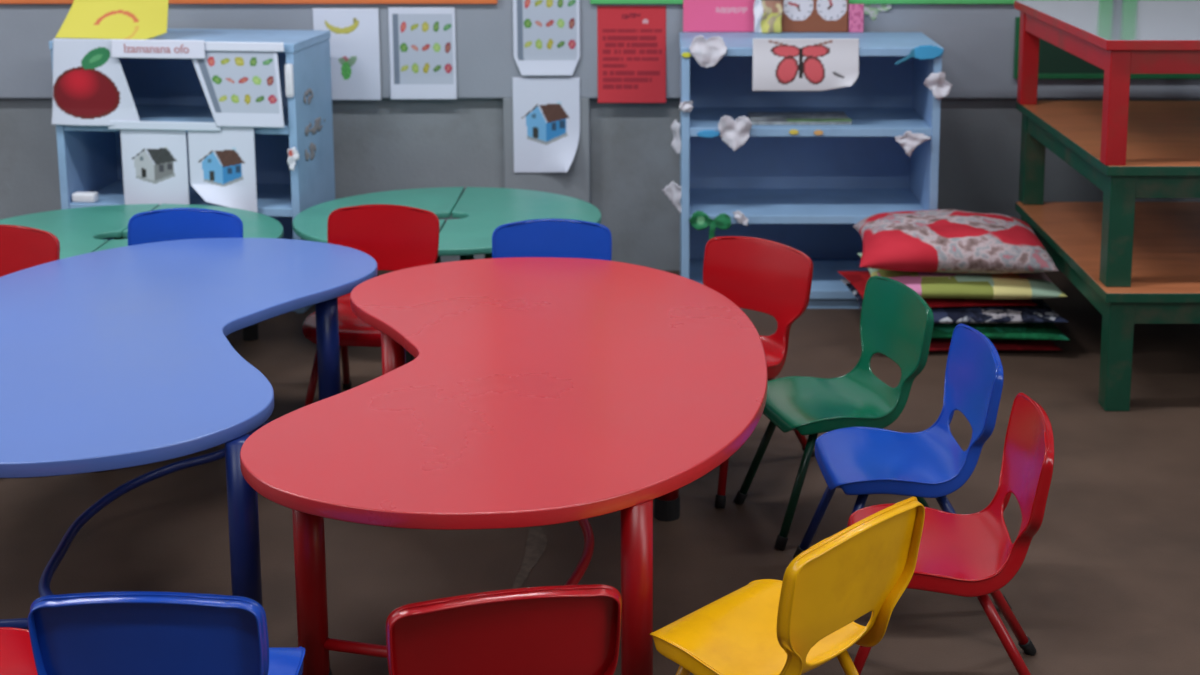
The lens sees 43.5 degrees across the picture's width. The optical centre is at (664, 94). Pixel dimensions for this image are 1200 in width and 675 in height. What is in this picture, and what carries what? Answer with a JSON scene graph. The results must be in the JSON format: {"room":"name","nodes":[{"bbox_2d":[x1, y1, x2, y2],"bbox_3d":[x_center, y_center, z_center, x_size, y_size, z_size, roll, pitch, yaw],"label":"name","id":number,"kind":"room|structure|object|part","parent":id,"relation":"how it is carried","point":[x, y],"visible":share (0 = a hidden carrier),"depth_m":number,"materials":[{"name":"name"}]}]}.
{"room":"kindergarten classroom","nodes":[
{"label":"kindergarten classroom","id":0,"kind":"room"},
{"bbox_2d":[0,270,1199,674],"bbox_3d":[-0.650,1.419,1.549,7.100,0.100,9.000,0,9,0],"label":"floor","id":1,"kind":"structure","parent":0,"point":[1108,582],"depth_m":3.54,"materials":[{"name":"brown carpet"}]},
{"bbox_2d":[0,627,37,674],"bbox_3d":[-1.158,0.945,2.340,0.438,0.579,0.335,-4,10,-25],"label":"child chair","id":2,"kind":"object","parent":1,"relation":"on","point":[16,654],"visible":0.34,"depth_m":2.45,"materials":[{"name":"red plastic"}]},
{"bbox_2d":[0,224,59,276],"bbox_3d":[-1.846,0.672,4.011,0.335,0.579,0.438,1,9,7],"label":"child chair","id":3,"kind":"object","parent":1,"relation":"on","point":[21,247],"visible":0.38,"depth_m":4.13,"materials":[{"name":"red plastic"}]},
{"bbox_2d":[0,204,159,258],"bbox_3d":[-1.994,0.640,4.766,0.515,0.400,0.860,0,9,0],"label":"table","id":4,"kind":"object","parent":1,"relation":"on","point":[79,231],"visible":0.35,"depth_m":4.88,"materials":[{"name":"green paint"}]},
{"bbox_2d":[28,591,304,674],"bbox_3d":[-0.731,0.949,2.317,0.335,0.579,0.438,0,9,0],"label":"child chair","id":5,"kind":"object","parent":1,"relation":"on","point":[126,632],"visible":1,"depth_m":2.12,"materials":[{"name":"blue plastic"}]},
{"bbox_2d":[128,208,242,245],"bbox_3d":[-1.387,0.641,4.204,0.335,0.579,0.438,0,9,2],"label":"child chair","id":6,"kind":"object","parent":1,"relation":"on","point":[169,224],"visible":0.23,"depth_m":4.33,"materials":[{"name":"blue plastic"}]},
{"bbox_2d":[94,204,282,340],"bbox_3d":[-1.474,0.640,4.766,0.515,0.400,0.860,0,9,0],"label":"table","id":7,"kind":"object","parent":1,"relation":"on","point":[255,225],"visible":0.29,"depth_m":4.91,"materials":[{"name":"green paint"}]},
{"bbox_2d":[0,238,377,628],"bbox_3d":[-1.289,0.786,3.562,1.021,0.500,1.611,0,9,1],"label":"table","id":8,"kind":"object","parent":1,"relation":"on","point":[120,357],"visible":0.83,"depth_m":3.35,"materials":[{"name":"blue paint"}]},
{"bbox_3d":[-0.826,0.876,2.947,0.057,0.420,0.057,0,9,1],"label":"leg","id":9,"kind":"part","parent":8,"relation":"part of","materials":[{"name":"blue paint"}]},
{"bbox_3d":[-0.875,0.720,3.907,0.057,0.420,0.057,0,9,1],"label":"leg","id":10,"kind":"part","parent":8,"relation":"part of","materials":[{"name":"blue paint"}]},
{"bbox_2d":[49,28,335,312],"bbox_3d":[-1.675,0.254,5.389,0.870,0.962,0.422,1,9,5],"label":"bookshelf","id":11,"kind":"object","parent":1,"relation":"on","point":[161,89],"depth_m":5.36,"materials":[{"name":"blue paint"}]},
{"bbox_3d":[-2.089,0.252,5.443,0.028,0.949,0.395,1,9,5],"label":"panel","id":12,"kind":"part","parent":11,"relation":"part of","materials":[{"name":"blue paint"}]},
{"bbox_2d":[72,192,98,202],"bbox_3d":[-2.042,0.360,5.285,0.084,0.034,0.040,1,9,5],"label":"paper packet","id":13,"kind":"object","parent":11,"relation":"on","point":[77,197],"visible":1,"depth_m":5.27,"materials":[{"name":"white paper"}]},
{"bbox_2d":[51,39,139,125],"bbox_3d":[-1.968,-0.043,5.163,0.320,0.300,0.020,1,9,4],"label":"paper","id":14,"kind":"object","parent":11,"relation":"attached to","point":[90,86],"visible":1,"depth_m":5.17,"materials":[{"name":"white paper"}]},
{"bbox_2d":[55,0,168,39],"bbox_3d":[-1.913,-0.320,5.199,0.389,0.253,0.093,1,9,4],"label":"paper","id":15,"kind":"object","parent":11,"relation":"on","point":[85,19],"visible":0.98,"depth_m":5.20,"materials":[{"name":"yellow paper"}]},
{"bbox_2d":[120,129,189,204],"bbox_3d":[-1.768,0.249,5.194,0.235,0.290,0.013,1,9,5],"label":"paper","id":16,"kind":"object","parent":11,"relation":"attached to","point":[154,162],"visible":0.96,"depth_m":5.20,"materials":[{"name":"white paper"}]},
{"bbox_3d":[-1.729,-0.156,5.114,0.330,0.064,0.002,1,9,5],"label":"name strip","id":17,"kind":"part","parent":11,"relation":"part of","materials":[{"name":"white paper"}]},
{"bbox_3d":[-1.724,0.106,5.162,0.400,0.030,0.001,1,9,5],"label":"paper strip","id":18,"kind":"part","parent":11,"relation":"part of","materials":[{"name":"white paper"}]},
{"bbox_3d":[-1.674,-0.196,5.328,0.870,0.030,0.399,1,9,5],"label":"panel","id":19,"kind":"part","parent":11,"relation":"part of","materials":[{"name":"blue paint"}]},
{"bbox_3d":[-1.655,0.232,5.592,0.806,0.899,0.010,1,9,5],"label":"panel","id":20,"kind":"part","parent":11,"relation":"part of","materials":[{"name":"blue paint"}]},
{"bbox_2d":[188,127,257,212],"bbox_3d":[-1.529,0.262,5.146,0.235,0.305,0.058,1,9,5],"label":"paper","id":21,"kind":"object","parent":11,"relation":"attached to","point":[221,163],"visible":1,"depth_m":5.17,"materials":[{"name":"white paper"}]},
{"bbox_2d":[192,51,283,127],"bbox_3d":[-1.467,-0.032,5.118,0.338,0.285,0.013,1,9,5],"label":"paper","id":22,"kind":"object","parent":11,"relation":"attached to","point":[241,88],"visible":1,"depth_m":5.12,"materials":[{"name":"white paper"}]},
{"bbox_3d":[-1.430,-0.164,5.092,0.280,0.032,0.001,1,9,5],"label":"paper strip","id":23,"kind":"part","parent":11,"relation":"part of","materials":[{"name":"white paper"}]},
{"bbox_2d":[285,64,293,96],"bbox_3d":[-1.279,-0.050,5.109,0.028,0.115,0.009,1,9,5],"label":"tag","id":24,"kind":"object","parent":11,"relation":"attached to","point":[289,76],"visible":1,"depth_m":5.11,"materials":[{"name":"white paper"}]},
{"bbox_2d":[287,147,299,170],"bbox_3d":[-1.275,0.220,5.145,0.044,0.085,0.015,1,9,5],"label":"paper scrap","id":25,"kind":"object","parent":11,"relation":"attached to","point":[293,154],"visible":1,"depth_m":5.14,"materials":[{"name":"white paper"}]},
{"bbox_2d":[304,88,312,104],"bbox_3d":[-1.249,0.006,5.253,0.001,0.055,0.100,1,9,5],"label":"remains","id":26,"kind":"object","parent":11,"relation":"attached to","point":[306,93],"visible":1,"depth_m":5.25,"materials":[{"name":"paper"}]},
{"bbox_2d":[305,142,315,160],"bbox_3d":[-1.249,0.201,5.285,0.001,0.060,0.120,1,9,5],"label":"remains","id":27,"kind":"object","parent":11,"relation":"attached to","point":[312,147],"visible":1,"depth_m":5.29,"materials":[{"name":"paper"}]},
{"bbox_3d":[-1.258,0.264,5.365,0.028,0.949,0.395,1,9,5],"label":"panel","id":28,"kind":"part","parent":11,"relation":"part of","materials":[{"name":"blue paint"}]},
{"bbox_2d":[305,117,324,135],"bbox_3d":[-1.243,0.112,5.331,0.001,0.050,0.220,1,9,5],"label":"remains","id":29,"kind":"object","parent":11,"relation":"attached to","point":[317,126],"visible":1,"depth_m":5.33,"materials":[{"name":"paper"}]},
{"bbox_2d":[302,204,439,405],"bbox_3d":[-0.838,0.634,4.248,0.335,0.579,0.438,1,9,7],"label":"child chair","id":30,"kind":"object","parent":1,"relation":"on","point":[398,237],"visible":0.52,"depth_m":4.37,"materials":[{"name":"red plastic"}]},
{"bbox_3d":[-0.971,0.795,4.138,0.021,0.266,0.124,5,10,26],"label":"leg","id":31,"kind":"part","parent":30,"relation":"part of","materials":[{"name":"red metal"}]},
{"bbox_3d":[-0.942,0.754,4.409,0.021,0.264,0.167,-2,9,-10],"label":"leg","id":32,"kind":"part","parent":30,"relation":"part of","materials":[{"name":"red metal"}]},
{"bbox_2d":[293,187,464,363],"bbox_3d":[-0.976,0.598,5.022,0.505,0.400,0.860,0,9,0],"label":"table","id":33,"kind":"object","parent":1,"relation":"on","point":[311,224],"visible":0.37,"depth_m":5.14,"materials":[{"name":"green paint"}]},
{"bbox_3d":[-0.820,0.534,5.326,0.044,0.328,0.044,0,9,0],"label":"leg","id":34,"kind":"part","parent":33,"relation":"part of","materials":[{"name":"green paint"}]},
{"bbox_2d":[240,257,767,674],"bbox_3d":[-0.286,0.820,3.354,1.016,0.500,1.611,0,9,0],"label":"table","id":35,"kind":"object","parent":1,"relation":"on","point":[535,391],"visible":0.88,"depth_m":2.97,"materials":[{"name":"red paint"}]},
{"bbox_3d":[-0.668,0.896,2.826,0.057,0.420,0.057,0,9,0],"label":"leg","id":36,"kind":"part","parent":35,"relation":"part of","materials":[{"name":"red paint"}]},
{"bbox_3d":[-0.655,0.762,3.645,0.057,0.420,0.057,0,9,0],"label":"leg","id":37,"kind":"part","parent":35,"relation":"part of","materials":[{"name":"red paint"}]},
{"bbox_3d":[-0.050,0.920,2.677,0.057,0.420,0.057,0,9,0],"label":"leg","id":38,"kind":"part","parent":35,"relation":"part of","materials":[{"name":"red paint"}]},
{"bbox_3d":[0.005,0.768,3.610,0.057,0.420,0.057,0,9,0],"label":"leg","id":39,"kind":"part","parent":35,"relation":"part of","materials":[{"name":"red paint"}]},
{"bbox_2d":[386,584,621,674],"bbox_3d":[-0.259,0.949,2.318,0.335,0.579,0.438,-2,9,-12],"label":"child chair","id":40,"kind":"object","parent":1,"relation":"on","point":[566,629],"visible":1,"depth_m":2.12,"materials":[{"name":"red plastic"}]},
{"bbox_2d":[438,187,600,260],"bbox_3d":[-0.465,0.598,5.022,0.505,0.400,0.860,0,9,0],"label":"table","id":41,"kind":"object","parent":1,"relation":"on","point":[481,210],"visible":0.41,"depth_m":5.02,"materials":[{"name":"green paint"}]},
{"bbox_3d":[-0.620,0.634,4.714,0.044,0.328,0.044,0,9,0],"label":"leg","id":42,"kind":"part","parent":41,"relation":"part of","materials":[{"name":"green paint"}]},
{"bbox_3d":[-0.620,0.534,5.326,0.044,0.328,0.044,0,9,0],"label":"leg","id":43,"kind":"part","parent":41,"relation":"part of","materials":[{"name":"green paint"}]},
{"bbox_2d":[510,526,547,588],"bbox_3d":[-0.311,1.071,3.367,0.073,0.001,0.500,0,9,0],"label":"smear","id":44,"kind":"object","parent":1,"relation":"on","point":[536,544],"visible":0.6,"depth_m":3.46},
{"bbox_2d":[492,218,611,260],"bbox_3d":[-0.313,0.661,4.079,0.335,0.579,0.438,0,9,-1],"label":"child chair","id":45,"kind":"object","parent":1,"relation":"on","point":[551,237],"visible":0.2,"depth_m":4.21,"materials":[{"name":"blue plastic"}]},
{"bbox_2d":[703,236,814,507],"bbox_3d":[0.150,0.692,3.895,0.335,0.579,0.438,7,12,36],"label":"child chair","id":46,"kind":"object","parent":1,"relation":"on","point":[772,278],"visible":0.38,"depth_m":3.97,"materials":[{"name":"red plastic"}]},
{"bbox_3d":[0.153,0.861,3.731,0.021,0.266,0.123,3,10,17],"label":"leg","id":47,"kind":"part","parent":46,"relation":"part of","materials":[{"name":"red metal"}]},
{"bbox_3d":[0.321,0.829,3.947,0.167,0.264,0.021,-7,11,-36],"label":"leg","id":48,"kind":"part","parent":46,"relation":"part of","materials":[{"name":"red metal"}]},
{"bbox_2d":[650,497,924,674],"bbox_3d":[0.185,0.920,2.497,0.335,0.579,0.438,-9,13,-44],"label":"child chair","id":49,"kind":"object","parent":1,"relation":"on","point":[797,624],"visible":1,"depth_m":2.42,"materials":[{"name":"yellow plastic"}]},
{"bbox_3d":[-0.002,1.055,2.545,0.123,0.266,0.021,5,10,26],"label":"leg","id":50,"kind":"part","parent":49,"relation":"part of","materials":[{"name":"yellow metal"}]},
{"bbox_3d":[0.359,1.063,2.516,0.167,0.264,0.021,5,11,28],"label":"leg","id":51,"kind":"part","parent":49,"relation":"part of","materials":[{"name":"yellow metal"}]},
{"bbox_2d":[679,32,943,308],"bbox_3d":[0.503,0.263,5.421,0.900,0.933,0.444,0,9,0],"label":"bookshelf","id":52,"kind":"object","parent":1,"relation":"on","point":[805,191],"depth_m":5.58,"materials":[{"name":"blue paint"}]},
{"bbox_2d":[662,181,680,213],"bbox_3d":[0.024,0.354,5.291,0.014,0.110,0.123,-6,11,-33],"label":"paper scrap","id":53,"kind":"object","parent":52,"relation":"attached to","point":[673,190],"visible":1,"depth_m":5.28,"materials":[{"name":"white paper"}]},
{"bbox_2d":[671,120,680,154],"bbox_3d":[0.039,0.150,5.283,0.015,0.126,0.103,-3,10,-16],"label":"paper scrap","id":54,"kind":"object","parent":52,"relation":"attached to","point":[675,126],"visible":1,"depth_m":5.28,"materials":[{"name":"white paper"}]},
{"bbox_3d":[0.071,0.263,5.423,0.028,0.932,0.440,0,9,0],"label":"panel","id":55,"kind":"part","parent":52,"relation":"part of","materials":[{"name":"blue paint"}]},
{"bbox_2d":[679,101,692,111],"bbox_3d":[0.072,0.039,5.151,0.051,0.040,0.015,0,9,0],"label":"paper scrap","id":56,"kind":"object","parent":52,"relation":"attached to","point":[686,106],"visible":1,"depth_m":5.15,"materials":[{"name":"white paper"}]},
{"bbox_2d":[682,52,690,57],"bbox_3d":[0.073,-0.137,5.130,0.032,0.018,0.001,0,9,0],"label":"sticker","id":57,"kind":"object","parent":52,"relation":"attached to","point":[685,54],"visible":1,"depth_m":5.13,"materials":[{"name":"paper"}]},
{"bbox_2d":[689,35,726,67],"bbox_3d":[0.147,-0.147,5.118,0.131,0.113,0.018,1,9,4],"label":"heart","id":58,"kind":"object","parent":52,"relation":"attached to","point":[707,53],"visible":1,"depth_m":5.12,"materials":[{"name":"white paper"}]},
{"bbox_3d":[0.150,0.134,5.177,0.080,0.026,0.001,0,9,0],"label":"paper strip","id":59,"kind":"part","parent":52,"relation":"part of","materials":[{"name":"blue paper"}]},
{"bbox_2d":[689,211,730,239],"bbox_3d":[0.156,0.454,5.220,0.147,0.107,0.012,-1,9,-3],"label":"paper flower","id":60,"kind":"object","parent":52,"relation":"attached to","point":[699,220],"visible":0.99,"depth_m":5.22,"materials":[{"name":"green paper"}]},
{"bbox_2d":[683,0,754,31],"bbox_3d":[0.200,-0.333,5.553,0.265,0.200,0.015,0,9,0],"label":"poster","id":61,"kind":"object","parent":52,"relation":"on","point":[698,15],"visible":1,"depth_m":5.56,"materials":[{"name":"paper"}]},
{"bbox_2d":[718,115,751,150],"bbox_3d":[0.241,0.130,5.162,0.119,0.126,0.026,0,9,0],"label":"heart","id":62,"kind":"object","parent":52,"relation":"attached to","point":[735,134],"visible":1,"depth_m":5.16,"materials":[{"name":"white paper"}]},
{"bbox_2d":[732,211,748,225],"bbox_3d":[0.262,0.430,5.216,0.057,0.056,0.014,1,9,6],"label":"paper scrap","id":63,"kind":"object","parent":52,"relation":"attached to","point":[741,218],"visible":1,"depth_m":5.21,"materials":[{"name":"white paper"}]},
{"bbox_2d":[754,0,782,32],"bbox_3d":[0.380,-0.308,5.515,0.105,0.160,0.031,-1,9,-6],"label":"crumpled paper","id":64,"kind":"object","parent":52,"relation":"on","point":[767,13],"visible":1,"depth_m":5.52,"materials":[{"name":"yellow paper"}]},
{"bbox_2d":[789,130,798,134],"bbox_3d":[0.445,0.128,5.177,0.032,0.018,0.001,0,9,0],"label":"sticker","id":65,"kind":"object","parent":52,"relation":"attached to","point":[793,132],"visible":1,"depth_m":5.18,"materials":[{"name":"paper"}]},
{"bbox_2d":[747,112,851,124],"bbox_3d":[0.475,0.081,5.332,0.351,0.016,0.201,0,9,-1],"label":"magazine","id":66,"kind":"object","parent":52,"relation":"on","point":[756,118],"visible":0.95,"depth_m":5.30,"materials":[{"name":"grey paper"}]},
{"bbox_3d":[0.503,0.234,5.634,0.836,0.882,0.010,0,9,0],"label":"panel","id":67,"kind":"part","parent":52,"relation":"part of","materials":[{"name":"blue paint"}]},
{"bbox_2d":[752,39,858,90],"bbox_3d":[0.481,-0.102,5.119,0.363,0.180,0.032,0,9,0],"label":"paper","id":68,"kind":"object","parent":52,"relation":"attached to","point":[778,64],"visible":1,"depth_m":5.12,"materials":[{"name":"white paper"}]},
{"bbox_3d":[0.503,-0.183,5.348,0.900,0.030,0.444,0,9,0],"label":"panel","id":69,"kind":"part","parent":52,"relation":"part of","materials":[{"name":"blue paint"}]},
{"bbox_2d":[781,0,847,31],"bbox_3d":[0.552,-0.327,5.543,0.250,0.190,0.012,0,9,0],"label":"card","id":70,"kind":"object","parent":52,"relation":"on","point":[797,15],"visible":1,"depth_m":5.55,"materials":[{"name":"paper"}]},
{"bbox_2d":[814,130,822,134],"bbox_3d":[0.530,0.130,5.178,0.032,0.018,0.001,0,9,0],"label":"sticker","id":71,"kind":"object","parent":52,"relation":"attached to","point":[817,132],"visible":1,"depth_m":5.18,"materials":[{"name":"paper"}]},
{"bbox_2d":[849,4,863,31],"bbox_3d":[0.707,-0.283,5.542,0.054,0.105,0.007,0,9,0],"label":"card","id":72,"kind":"object","parent":52,"relation":"on","point":[856,11],"visible":1,"depth_m":5.54,"materials":[{"name":"paper"}]},
{"bbox_2d":[895,131,930,156],"bbox_3d":[0.853,0.168,5.167,0.124,0.091,0.020,1,9,4],"label":"paper scrap","id":73,"kind":"object","parent":52,"relation":"attached to","point":[909,141],"visible":1,"depth_m":5.16,"materials":[{"name":"white paper"}]},
{"bbox_2d":[895,45,943,64],"bbox_3d":[0.869,-0.137,5.119,0.164,0.070,0.008,0,9,0],"label":"paper leaf","id":74,"kind":"object","parent":52,"relation":"attached to","point":[923,52],"visible":1,"depth_m":5.12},
{"bbox_3d":[0.935,0.263,5.423,0.028,0.932,0.440,0,9,0],"label":"panel","id":75,"kind":"part","parent":52,"relation":"part of","materials":[{"name":"blue paint"}]},
{"bbox_2d":[924,72,951,99],"bbox_3d":[0.935,-0.031,5.134,0.098,0.097,0.031,0,9,0],"label":"paper scrap","id":76,"kind":"object","parent":52,"relation":"attached to","point":[937,83],"visible":1,"depth_m":5.13,"materials":[{"name":"white paper"}]},
{"bbox_2d":[734,276,933,550],"bbox_3d":[0.414,0.745,3.621,0.425,0.562,0.325,-3,10,-18],"label":"child chair","id":77,"kind":"object","parent":1,"relation":"on","point":[896,323],"visible":0.94,"depth_m":3.60,"materials":[{"name":"green plastic"}]},
{"bbox_3d":[0.241,0.870,3.702,0.120,0.258,0.020,0,9,1],"label":"leg","id":78,"kind":"part","parent":77,"relation":"part of","materials":[{"name":"green metal"}]},
{"bbox_3d":[0.312,0.904,3.493,0.120,0.258,0.020,-7,12,-37],"label":"leg","id":79,"kind":"part","parent":77,"relation":"part of","materials":[{"name":"green metal"}]},
{"bbox_3d":[0.567,0.895,3.573,0.162,0.256,0.020,0,9,-1],"label":"leg","id":80,"kind":"part","parent":77,"relation":"part of","materials":[{"name":"green metal"}]},
{"bbox_2d":[793,324,1011,609],"bbox_3d":[0.515,0.802,3.273,0.425,0.562,0.325,-1,9,-4],"label":"child chair","id":81,"kind":"object","parent":1,"relation":"on","point":[862,462],"visible":0.99,"depth_m":3.25,"materials":[{"name":"blue plastic"}]},
{"bbox_3d":[0.362,0.921,3.394,0.120,0.258,0.020,2,10,15],"label":"leg","id":82,"kind":"part","parent":81,"relation":"part of","materials":[{"name":"blue metal"}]},
{"bbox_3d":[0.379,0.957,3.174,0.120,0.258,0.020,-4,10,-23],"label":"leg","id":83,"kind":"part","parent":81,"relation":"part of","materials":[{"name":"blue metal"}]},
{"bbox_3d":[0.646,0.957,3.191,0.162,0.256,0.020,2,10,12],"label":"leg","id":84,"kind":"part","parent":81,"relation":"part of","materials":[{"name":"blue metal"}]},
{"bbox_2d":[847,393,1053,674],"bbox_3d":[0.527,0.868,2.859,0.427,0.565,0.327,1,9,4],"label":"child chair","id":85,"kind":"object","parent":1,"relation":"on","point":[975,554],"visible":0.65,"depth_m":2.81,"materials":[{"name":"red plastic"}]},
{"bbox_3d":[0.373,1.020,2.781,0.120,0.260,0.021,-3,10,-15],"label":"leg","id":86,"kind":"part","parent":85,"relation":"part of","materials":[{"name":"red metal"}]},
{"bbox_3d":[0.641,1.027,2.758,0.163,0.257,0.020,4,10,21],"label":"leg","id":87,"kind":"part","parent":85,"relation":"part of","materials":[{"name":"red metal"}]},
{"bbox_3d":[0.657,0.989,2.989,0.163,0.257,0.020,-2,10,-13],"label":"leg","id":88,"kind":"part","parent":85,"relation":"part of","materials":[{"name":"red metal"}]},
{"bbox_2d":[929,338,1061,350],"bbox_3d":[0.975,0.780,5.021,0.580,0.042,0.471,0,9,-2],"label":"floor cushion","id":89,"kind":"object","parent":1,"relation":"on","point":[936,344],"visible":0.12,"depth_m":4.82,"materials":[{"name":"red fabric"}]},
{"bbox_2d":[932,323,1069,339],"bbox_3d":[0.995,0.732,5.003,0.600,0.058,0.491,0,9,3],"label":"floor cushion","id":90,"kind":"object","parent":89,"relation":"on","point":[1002,331],"visible":0.25,"depth_m":4.79,"materials":[{"name":"green fabric"}]},
{"bbox_2d":[841,279,1067,323],"bbox_3d":[0.945,0.680,4.985,0.661,0.056,0.491,0,9,-1],"label":"floor cushion","id":91,"kind":"object","parent":90,"relation":"on","point":[1041,312],"visible":0.32,"depth_m":4.79,"materials":[{"name":"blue fabric"}]},
{"bbox_2d":[837,271,1036,306],"bbox_3d":[0.895,0.641,4.999,0.560,0.023,0.451,-1,9,-6],"label":"floor cushion","id":92,"kind":"object","parent":91,"relation":"on","point":[858,279],"visible":0.27,"depth_m":4.83,"materials":[{"name":"red fabric"}]},
{"bbox_2d":[857,253,1067,298],"bbox_3d":[0.970,0.592,4.981,0.620,0.086,0.490,0,9,2],"label":"floor cushion","id":93,"kind":"object","parent":92,"relation":"on","point":[1037,285],"visible":0.34,"depth_m":4.78,"materials":[{"name":"yellow fabric"}]},
{"bbox_2d":[853,209,1058,273],"bbox_3d":[0.945,0.480,4.972,0.621,0.154,0.521,1,9,5],"label":"floor cushion","id":94,"kind":"object","parent":93,"relation":"on","point":[950,240],"visible":1,"depth_m":4.78,"materials":[{"name":"red fabric"}]},
{"bbox_2d":[1015,202,1199,410],"bbox_3d":[1.652,0.649,4.836,0.800,0.360,1.120,0,9,0],"label":"table","id":95,"kind":"object","parent":1,"relation":"on","point":[1165,277],"visible":0.73,"depth_m":4.55,"materials":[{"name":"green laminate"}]},
{"bbox_2d":[1016,101,1199,286],"bbox_3d":[1.649,0.288,4.814,0.800,0.360,1.120,0,9,0],"label":"table","id":96,"kind":"object","parent":95,"relation":"on","point":[1163,151],"visible":0.99,"depth_m":4.56,"materials":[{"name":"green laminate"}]},
{"bbox_3d":[1.303,0.221,5.316,0.072,0.330,0.072,0,9,0],"label":"leg","id":97,"kind":"part","parent":96,"relation":"part of","materials":[{"name":"green paint"}]},
{"bbox_2d":[1014,0,1199,165],"bbox_3d":[1.626,-0.065,4.742,0.800,0.360,1.120,0,9,0],"label":"table","id":98,"kind":"object","parent":96,"relation":"on","point":[1122,38],"visible":1,"depth_m":4.45,"materials":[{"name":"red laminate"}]},
{"bbox_3d":[1.273,-0.133,5.250,0.058,0.330,0.058,0,9,0],"label":"leg","id":99,"kind":"part","parent":98,"relation":"part of","materials":[{"name":"red paint"}]},
{"bbox_3d":[1.273,0.032,4.238,0.058,0.330,0.058,0,9,0],"label":"leg","id":100,"kind":"part","parent":98,"relation":"part of","materials":[{"name":"red paint"}]},
{"bbox_3d":[1.303,0.384,4.317,0.072,0.330,0.072,0,9,0],"label":"leg","id":101,"kind":"part","parent":96,"relation":"part of","materials":[{"name":"green paint"}]},
{"bbox_3d":[1.306,0.745,4.339,0.072,0.330,0.072,0,9,0],"label":"leg","id":102,"kind":"part","parent":95,"relation":"part of","materials":[{"name":"green paint"}]},
{"bbox_2d":[0,0,1199,269],"bbox_3d":[-0.650,-0.817,5.622,7.100,3.000,0.240,0,9,0],"label":"wall","id":103,"kind":"structure","parent":0,"point":[623,161],"depth_m":5.69,"materials":[{"name":"grey paint"}]},
{"bbox_2d":[0,0,497,3],"bbox_3d":[-2.111,-0.962,5.465,2.978,1.263,0.022,0,9,0],"label":"notice board","id":104,"kind":"object","parent":103,"relation":"attached to","point":[1,1],"visible":0.82,"depth_m":5.56,"materials":[{"name":"orange paint"}]},
{"bbox_2d":[312,8,380,99],"bbox_3d":[-1.188,-0.151,5.599,0.245,0.345,0.007,0,9,0],"label":"paper","id":105,"kind":"object","parent":103,"relation":"attached to","point":[354,40],"visible":0.76,"depth_m":5.60,"materials":[{"name":"white paper"}]},
{"bbox_2d":[388,8,456,98],"bbox_3d":[-0.905,-0.154,5.600,0.248,0.345,0.007,0,9,0],"label":"paper","id":106,"kind":"object","parent":103,"relation":"attached to","point":[422,41],"visible":1,"depth_m":5.60,"materials":[{"name":"white paper"}]},
{"bbox_2d":[512,78,579,172],"bbox_3d":[-0.446,0.120,5.617,0.252,0.365,0.061,0,9,0],"label":"paper","id":107,"kind":"object","parent":103,"relation":"attached to","point":[546,111],"visible":1,"depth_m":5.64,"materials":[{"name":"white paper"}]},
{"bbox_2d":[513,0,579,75],"bbox_3d":[-0.441,-0.243,5.579,0.248,0.345,0.011,0,9,0],"label":"paper","id":108,"kind":"object","parent":103,"relation":"attached to","point":[546,33],"visible":1,"depth_m":5.59,"materials":[{"name":"white paper"}]},
{"bbox_2d":[597,6,665,102],"bbox_3d":[-0.124,-0.150,5.603,0.256,0.365,0.011,0,9,0],"label":"paper","id":109,"kind":"object","parent":103,"relation":"attached to","point":[631,40],"visible":1,"depth_m":5.61,"materials":[{"name":"red paper"}]},
{"bbox_2d":[590,0,1014,3],"bbox_3d":[0.692,-0.962,5.465,1.937,1.263,0.022,0,9,0],"label":"notice board","id":110,"kind":"object","parent":103,"relation":"attached to","point":[591,1],"visible":0.55,"depth_m":5.56,"materials":[{"name":"green paint"}]},
{"bbox_2d":[864,4,890,20],"bbox_3d":[0.785,-0.310,5.577,0.110,0.071,0.011,0,9,0],"label":"cutout","id":111,"kind":"object","parent":103,"relation":"attached to","point":[871,10],"visible":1,"depth_m":5.58},
{"bbox_2d":[1013,17,1199,78],"bbox_3d":[1.750,-0.176,5.592,0.890,0.230,0.025,0,9,0],"label":"chalkboard","id":112,"kind":"object","parent":103,"relation":"attached to","point":[1055,62],"visible":0.35,"depth_m":5.60,"materials":[{"name":"green paint"}]},
{"bbox_3d":[1.750,-0.177,5.598,0.860,0.210,0.014,0,9,0],"label":"board panel","id":113,"kind":"part","parent":112,"relation":"part of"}
]}

